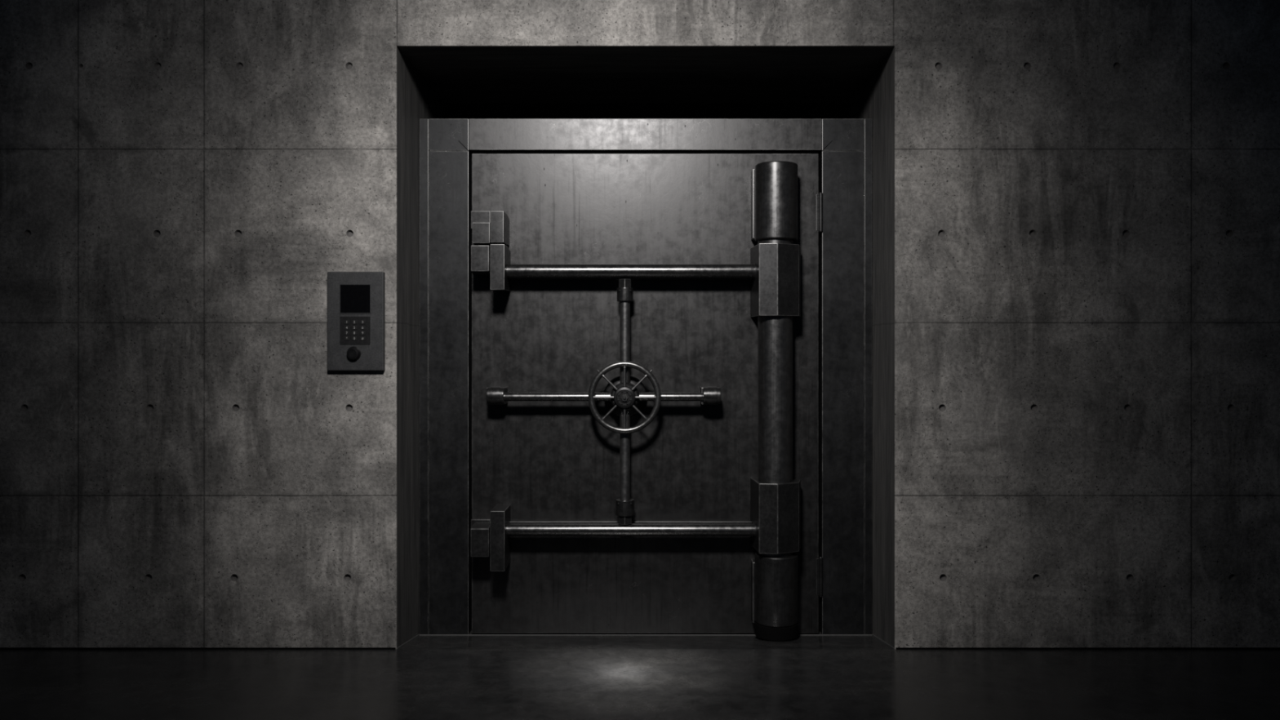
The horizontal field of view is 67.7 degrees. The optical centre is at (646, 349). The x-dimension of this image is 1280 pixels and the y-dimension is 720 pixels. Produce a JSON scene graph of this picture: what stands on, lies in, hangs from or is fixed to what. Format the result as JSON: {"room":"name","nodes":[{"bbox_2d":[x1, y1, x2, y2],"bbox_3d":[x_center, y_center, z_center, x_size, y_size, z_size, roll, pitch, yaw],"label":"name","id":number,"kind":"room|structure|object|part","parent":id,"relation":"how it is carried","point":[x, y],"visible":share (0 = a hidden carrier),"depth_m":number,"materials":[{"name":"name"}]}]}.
{"room":"bank vault entrance","nodes":[
{"label":"bank vault entrance","id":0,"kind":"room"},
{"bbox_2d":[0,0,1279,648],"bbox_3d":[0.000,-1.090,4.825,12.000,5.120,1.050,0,0,0],"label":"wall","id":1,"kind":"structure","parent":0,"point":[1076,203],"depth_m":4.30,"materials":[{"name":"concrete"}]},
{"bbox_2d":[0,647,395,649],"bbox_3d":[-3.566,1.346,4.296,4.868,0.008,0.007,0,0,0],"label":"trim","id":2,"kind":"structure","parent":1,"relation":"attached to","point":[1,648],"depth_m":4.29,"materials":[{"name":"black rubber"}]},
{"bbox_2d":[327,271,385,370],"bbox_3d":[-1.305,-0.128,4.274,0.253,0.443,0.052,0,0,0],"label":"terminal","id":3,"kind":"object","parent":1,"relation":"attached to","point":[356,300],"visible":1,"depth_m":4.27,"materials":[{"name":"grey metal"}]},
{"bbox_3d":[-1.310,0.017,4.259,0.063,0.063,0.022,0,0,0],"label":"knob","id":4,"kind":"part","parent":3,"relation":"part of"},
{"bbox_2d":[396,634,419,648],"bbox_3d":[-1.125,1.378,4.511,0.004,0.066,0.418,0,0,0],"label":"trim","id":5,"kind":"structure","parent":1,"relation":"attached to","point":[418,634],"depth_m":4.49,"materials":[{"name":"black metal"}]},
{"bbox_2d":[419,118,871,634],"bbox_3d":[-0.005,0.134,4.828,2.238,2.555,0.224,0,0,0],"label":"door frame","id":6,"kind":"structure","parent":1,"relation":"attached to","point":[843,146],"depth_m":4.72,"materials":[{"name":"metal"}]},
{"bbox_2d":[419,634,871,635],"bbox_3d":[-0.005,1.409,4.713,2.235,0.004,0.004,0,0,0],"label":"trim","id":7,"kind":"structure","parent":1,"relation":"attached to","point":[420,634],"depth_m":4.71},
{"bbox_2d":[470,153,822,641],"bbox_3d":[0.001,0.217,4.698,1.736,2.375,0.403,0,0,0],"label":"door","id":8,"kind":"structure","parent":1,"relation":"in","point":[645,326],"depth_m":4.72,"materials":[{"name":"metal"}]},
{"bbox_2d":[486,386,504,404],"bbox_3d":[-0.729,0.222,4.612,0.082,0.085,0.085,0,0,0],"label":"socket","id":9,"kind":"object","parent":8,"relation":"attached to","point":[495,395],"depth_m":4.58,"materials":[{"name":"metal"}]},
{"bbox_3d":[-0.709,0.909,4.622,0.070,0.287,0.194,0,0,0],"label":"clamp plate","id":10,"kind":"part","parent":8,"relation":"part of","materials":[{"name":"metal"}]},
{"bbox_3d":[-0.708,-0.391,4.617,0.069,0.217,0.204,0,0,0],"label":"clamp plate","id":11,"kind":"part","parent":8,"relation":"part of","materials":[{"name":"metal"}]},
{"bbox_3d":[-0.711,-0.583,4.622,0.064,0.151,0.194,0,0,0],"label":"clamp plate","id":12,"kind":"part","parent":8,"relation":"part of","materials":[{"name":"metal"}]},
{"bbox_3d":[-0.448,0.228,4.612,0.562,0.041,0.041,0,0,0],"label":"throw rod","id":13,"kind":"part","parent":8,"relation":"part of","materials":[{"name":"metal"}]},
{"bbox_3d":[-0.106,0.527,4.612,0.049,0.484,0.049,0,0,0],"label":"throw rod","id":14,"kind":"part","parent":8,"relation":"part of","materials":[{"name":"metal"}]},
{"bbox_2d":[615,498,634,516],"bbox_3d":[-0.106,0.762,4.612,0.090,0.075,0.090,0,0,0],"label":"socket","id":15,"kind":"object","parent":8,"relation":"attached to","point":[624,507],"depth_m":4.57,"materials":[{"name":"metal"}]},
{"bbox_3d":[-0.106,-0.070,4.612,0.049,0.481,0.049,0,0,0],"label":"throw rod","id":16,"kind":"part","parent":8,"relation":"part of","materials":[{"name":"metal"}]},
{"bbox_2d":[617,287,632,302],"bbox_3d":[-0.106,-0.266,4.612,0.078,0.066,0.078,0,0,0],"label":"socket","id":17,"kind":"object","parent":8,"relation":"attached to","point":[624,294],"depth_m":4.58,"materials":[{"name":"metal"}]},
{"bbox_3d":[-0.080,0.871,4.705,1.211,0.050,0.030,0,0,0],"label":"rail","id":18,"kind":"part","parent":8,"relation":"part of","materials":[{"name":"metal"}]},
{"bbox_3d":[-0.080,-0.370,4.705,1.211,0.050,0.030,0,0,0],"label":"rail","id":19,"kind":"part","parent":8,"relation":"part of","materials":[{"name":"metal"}]},
{"bbox_3d":[0.133,0.228,4.612,0.362,0.041,0.041,0,0,0],"label":"throw rod","id":20,"kind":"part","parent":8,"relation":"part of","materials":[{"name":"metal"}]},
{"bbox_2d":[702,386,720,404],"bbox_3d":[0.314,0.222,4.612,0.084,0.085,0.085,0,0,0],"label":"socket","id":21,"kind":"object","parent":8,"relation":"attached to","point":[711,395],"depth_m":4.58,"materials":[{"name":"metal"}]},
{"bbox_3d":[0.620,0.246,4.612,0.167,2.239,0.167,0,0,0],"label":"hinge post","id":22,"kind":"part","parent":8,"relation":"part of","materials":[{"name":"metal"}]},
{"bbox_2d":[871,634,894,648],"bbox_3d":[1.115,1.378,4.511,0.004,0.066,0.418,0,0,0],"label":"trim","id":23,"kind":"structure","parent":1,"relation":"attached to","point":[872,634],"depth_m":4.50,"materials":[{"name":"black metal"}]},
{"bbox_2d":[895,647,1279,649],"bbox_3d":[3.561,1.346,4.296,4.879,0.008,0.007,0,0,0],"label":"trim","id":24,"kind":"structure","parent":1,"relation":"attached to","point":[896,648],"depth_m":4.29,"materials":[{"name":"black rubber"}]},
{"bbox_2d":[0,630,1279,719],"bbox_3d":[0.000,1.500,1.575,12.000,0.300,7.550,0,0,0],"label":"floor","id":25,"kind":"structure","parent":0,"point":[428,677],"depth_m":3.88,"materials":[{"name":"concrete"}]}
]}

